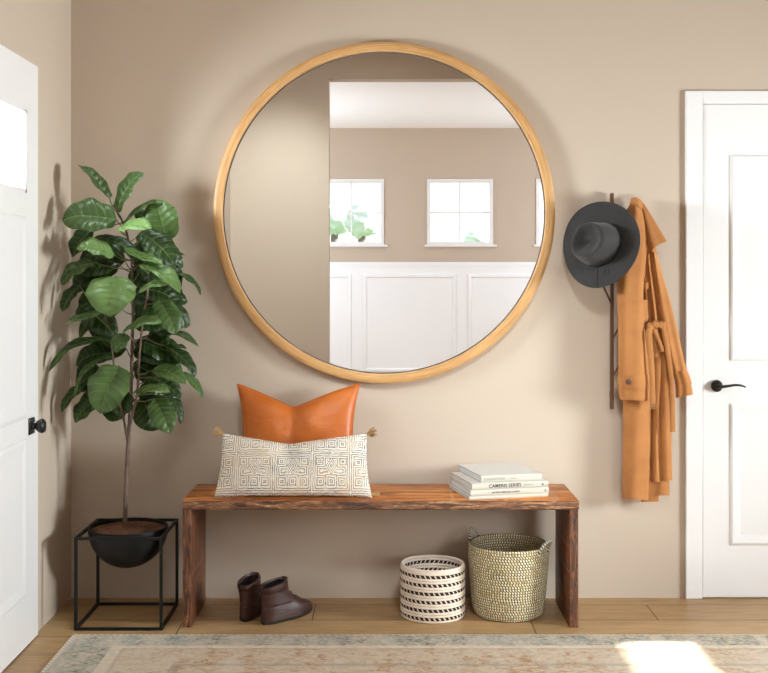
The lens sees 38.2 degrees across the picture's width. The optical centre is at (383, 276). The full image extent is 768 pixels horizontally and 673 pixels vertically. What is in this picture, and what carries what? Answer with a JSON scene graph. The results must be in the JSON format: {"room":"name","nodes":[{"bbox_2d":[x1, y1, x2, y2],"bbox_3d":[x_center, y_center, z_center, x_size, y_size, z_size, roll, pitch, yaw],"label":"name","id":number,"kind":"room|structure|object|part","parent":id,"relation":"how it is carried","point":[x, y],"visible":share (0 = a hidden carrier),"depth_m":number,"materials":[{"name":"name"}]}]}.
{"room":"entryway","nodes":[
{"label":"entryway","id":0,"kind":"room"},
{"bbox_2d":[0,0,70,630],"bbox_3d":[-1.374,-0.312,2.200,0.140,3.500,4.850,0,0,0],"label":"wall","id":1,"kind":"structure","parent":0,"point":[37,31],"depth_m":4.35,"materials":[{"name":"beige paint"}]},
{"bbox_2d":[0,44,46,672],"bbox_3d":[-1.290,0.275,3.695,0.091,2.114,0.880,0,0,2],"label":"door","id":2,"kind":"structure","parent":1,"relation":"in","point":[20,425],"depth_m":3.92,"materials":[{"name":"white paint"}]},
{"bbox_3d":[-1.286,0.866,3.691,0.006,0.572,0.612,0,0,0],"label":"panel","id":3,"kind":"part","parent":2,"relation":"part of","materials":[{"name":"white paint"}]},
{"bbox_3d":[-1.286,0.145,3.691,0.006,0.725,0.612,0,0,0],"label":"panel","id":4,"kind":"part","parent":2,"relation":"part of","materials":[{"name":"white paint"}]},
{"bbox_3d":[-1.262,0.543,4.050,0.055,0.060,0.060,0,0,0],"label":"knob","id":5,"kind":"part","parent":2,"relation":"part of","materials":[{"name":"black metal"}]},
{"bbox_2d":[1,598,767,672],"bbox_3d":[0.500,1.387,0.357,7.000,0.100,8.535,0,0,0],"label":"floor","id":6,"kind":"structure","parent":0,"point":[217,615],"depth_m":4.33,"materials":[{"name":"brown wood"}]},
{"bbox_2d":[74,517,178,630],"bbox_3d":[-1.005,1.154,4.363,0.333,0.367,0.333,0,0,0],"label":"plant stand","id":7,"kind":"object","parent":6,"relation":"on","point":[134,543],"visible":0.99,"depth_m":4.26,"materials":[{"name":"black metal"}]},
{"bbox_2d":[88,517,167,567],"bbox_3d":[-1.005,1.058,4.363,0.307,0.162,0.307,0,0,0],"label":"plant pot","id":8,"kind":"object","parent":7,"relation":"on","point":[134,543],"depth_m":4.26,"materials":[{"name":"black metal"}]},
{"bbox_2d":[49,165,202,523],"bbox_3d":[-0.991,0.262,4.333,0.583,1.410,0.367,0,0,0],"label":"fiddle leaf fig","id":9,"kind":"object","parent":8,"relation":"in","point":[157,300],"visible":1,"depth_m":4.33,"materials":[{"name":"green plant"}]},
{"bbox_2d":[237,572,261,621],"bbox_3d":[-0.509,1.256,4.421,0.089,0.164,0.265,0,0,17],"label":"boot","id":10,"kind":"object","parent":6,"relation":"on","point":[248,585],"visible":0.84,"depth_m":4.32,"materials":[{"name":"leather"}]},
{"bbox_2d":[259,576,312,624],"bbox_3d":[-0.381,1.256,4.356,0.089,0.164,0.265,0,0,43],"label":"boot","id":11,"kind":"object","parent":6,"relation":"on","point":[279,604],"visible":1,"depth_m":4.30,"materials":[{"name":"leather"}]},
{"bbox_2d":[182,484,578,627],"bbox_3d":[-0.013,1.095,4.403,1.513,0.484,0.353,0,0,0],"label":"wooden bench","id":12,"kind":"object","parent":6,"relation":"on","point":[560,499],"visible":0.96,"depth_m":4.24,"materials":[{"name":"brown wood"}]},
{"bbox_3d":[-0.752,1.113,4.406,0.034,0.450,0.348,0,0,0],"label":"leg","id":13,"kind":"part","parent":12,"relation":"part of","materials":[{"name":"brown wood"}]},
{"bbox_2d":[211,425,379,497],"bbox_3d":[-0.347,0.719,4.331,0.668,0.270,0.131,0,0,0],"label":"lumbar pillow","id":14,"kind":"object","parent":12,"relation":"on","point":[250,467],"visible":1,"depth_m":4.29,"materials":[{"name":"fabric"}]},
{"bbox_2d":[237,384,359,443],"bbox_3d":[-0.350,0.644,4.510,0.510,0.416,0.148,0,0,0],"label":"leather pillow","id":15,"kind":"object","parent":12,"relation":"on","point":[329,415],"visible":0.54,"depth_m":4.49,"materials":[{"name":"orange leather"}]},
{"bbox_3d":[-0.013,0.871,4.403,1.513,0.035,0.353,0,0,0],"label":"seat","id":16,"kind":"part","parent":12,"relation":"part of","materials":[{"name":"brown wood"}]},
{"bbox_2d":[448,484,547,499],"bbox_3d":[0.450,0.847,4.413,0.322,0.014,0.280,0,0,-13],"label":"hardcover book","id":17,"kind":"object","parent":12,"relation":"on","point":[451,486],"visible":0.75,"depth_m":4.29,"materials":[{"name":"grey paper"}]},
{"bbox_2d":[450,478,548,495],"bbox_3d":[0.455,0.828,4.413,0.318,0.023,0.276,0,0,-13],"label":"hardcover book","id":18,"kind":"object","parent":17,"relation":"on","point":[529,490],"visible":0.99,"depth_m":4.29,"materials":[{"name":"grey paper"}]},
{"bbox_2d":[451,472,547,489],"bbox_3d":[0.456,0.804,4.412,0.312,0.024,0.266,0,0,-14],"label":"hardcover book","id":19,"kind":"object","parent":18,"relation":"on","point":[460,477],"visible":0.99,"depth_m":4.30,"materials":[{"name":"grey paper"}]},
{"bbox_2d":[458,462,541,482],"bbox_3d":[0.460,0.779,4.431,0.250,0.026,0.276,0,0,-15],"label":"hardcover book","id":20,"kind":"object","parent":19,"relation":"on","point":[506,471],"visible":1,"depth_m":4.37,"materials":[{"name":"grey paper"}]},
{"bbox_3d":[0.725,1.113,4.406,0.035,0.450,0.348,0,0,0],"label":"leg","id":21,"kind":"part","parent":12,"relation":"part of","materials":[{"name":"brown wood"}]},
{"bbox_2d":[40,634,767,672],"bbox_3d":[0.445,1.333,3.108,3.210,0.008,2.066,0,0,0],"label":"area rug","id":22,"kind":"object","parent":6,"relation":"on","point":[82,653],"visible":1,"depth_m":3.93,"materials":[{"name":"beige carpet"}]},
{"bbox_2d":[400,555,464,623],"bbox_3d":[0.193,1.235,4.403,0.259,0.206,0.259,0,0,28],"label":"woven basket","id":23,"kind":"object","parent":6,"relation":"on","point":[432,587],"visible":1,"depth_m":4.30,"materials":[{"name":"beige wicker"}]},
{"bbox_2d":[468,526,551,621],"bbox_3d":[0.495,1.176,4.422,0.321,0.322,0.321,0,0,-12],"label":"woven basket","id":24,"kind":"object","parent":6,"relation":"on","point":[508,573],"visible":1,"depth_m":4.30,"materials":[{"name":"beige wicker"}]},
{"bbox_3d":[0.364,1.051,4.510,0.030,0.071,0.089,0,0,34],"label":"handle","id":25,"kind":"part","parent":24,"relation":"part of","materials":[{"name":"beige wicker"}]},
{"bbox_3d":[0.631,1.055,4.330,0.041,0.064,0.086,0,0,34],"label":"handle","id":26,"kind":"part","parent":24,"relation":"part of","materials":[{"name":"beige wicker"}]},
{"bbox_2d":[71,0,767,597],"bbox_3d":[1.348,-0.312,4.685,5.504,3.500,0.120,0,0,0],"label":"wall","id":27,"kind":"structure","parent":0,"point":[160,89],"depth_m":4.62,"materials":[{"name":"beige paint"}]},
{"bbox_2d":[213,42,554,383],"bbox_3d":[0.001,-0.266,4.600,1.413,1.413,0.044,0,0,0],"label":"round mirror","id":28,"kind":"object","parent":27,"relation":"attached to","point":[384,212],"visible":1,"depth_m":4.59,"materials":[{"name":"brown wood"}]},
{"bbox_2d":[603,193,628,408],"bbox_3d":[0.941,0.099,4.575,0.170,0.894,0.100,0,0,0],"label":"coat rack","id":29,"kind":"object","parent":27,"relation":"attached to","point":[611,298],"visible":0.48,"depth_m":4.59,"materials":[{"name":"brown wood"}]},
{"bbox_2d":[563,201,639,287],"bbox_3d":[0.838,-0.130,4.428,0.351,0.349,0.144,0,0,38],"label":"hat","id":30,"kind":"object","parent":29,"relation":"hanging from","point":[601,242],"visible":1,"depth_m":4.42,"materials":[{"name":"grey fabric"}]},
{"bbox_3d":[0.840,-0.003,4.464,0.137,0.088,0.022,0,0,43],"label":"hat cord","id":31,"kind":"part","parent":30,"relation":"part of","materials":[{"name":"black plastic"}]},
{"bbox_3d":[0.834,-0.129,4.428,0.194,0.177,0.137,0,0,42],"label":"crown","id":32,"kind":"part","parent":30,"relation":"part of","materials":[{"name":"grey fabric"}]},
{"bbox_3d":[0.944,0.099,4.598,0.012,0.894,0.026,0,0,0],"label":"rail","id":33,"kind":"part","parent":29,"relation":"part of","materials":[{"name":"brown wood"}]},
{"bbox_2d":[617,197,692,501],"bbox_3d":[1.105,0.301,4.543,0.321,1.252,0.127,0,0,-12],"label":"coat","id":34,"kind":"object","parent":29,"relation":"hanging from","point":[650,354],"visible":0.97,"depth_m":4.52,"materials":[{"name":"camel cotton fabric"}]},
{"bbox_3d":[1.032,0.505,4.539,0.128,0.823,0.048,0,0,0],"label":"panel","id":35,"kind":"part","parent":34,"relation":"part of","materials":[{"name":"fabric"}]},
{"bbox_3d":[1.123,0.531,4.560,0.059,0.627,0.030,0,0,0],"label":"panel","id":36,"kind":"part","parent":34,"relation":"part of","materials":[{"name":"fabric"}]},
{"bbox_3d":[1.082,0.291,4.575,0.192,1.227,0.034,0,0,0],"label":"panel","id":37,"kind":"part","parent":34,"relation":"part of","materials":[{"name":"fabric"}]},
{"bbox_3d":[1.151,0.528,4.561,0.072,0.623,0.040,0,0,0],"label":"panel","id":38,"kind":"part","parent":34,"relation":"part of","materials":[{"name":"fabric"}]},
{"bbox_2d":[685,90,767,598],"bbox_3d":[1.728,0.280,4.596,0.951,2.116,0.058,0,0,0],"label":"door","id":39,"kind":"structure","parent":27,"relation":"in","point":[726,146],"depth_m":4.61,"materials":[{"name":"white paint"}]},
{"bbox_3d":[1.425,0.453,4.591,0.136,0.050,0.048,0,0,0],"label":"lever handle","id":40,"kind":"part","parent":39,"relation":"part of","materials":[{"name":"black metal"}]},
{"bbox_3d":[1.728,0.820,4.611,0.583,0.591,0.008,0,0,0],"label":"panel","id":41,"kind":"part","parent":39,"relation":"part of","materials":[{"name":"white paint"}]},
{"bbox_3d":[1.728,-0.080,4.611,0.583,0.856,0.008,0,0,0],"label":"panel","id":42,"kind":"part","parent":39,"relation":"part of","materials":[{"name":"white paint"}]}
]}

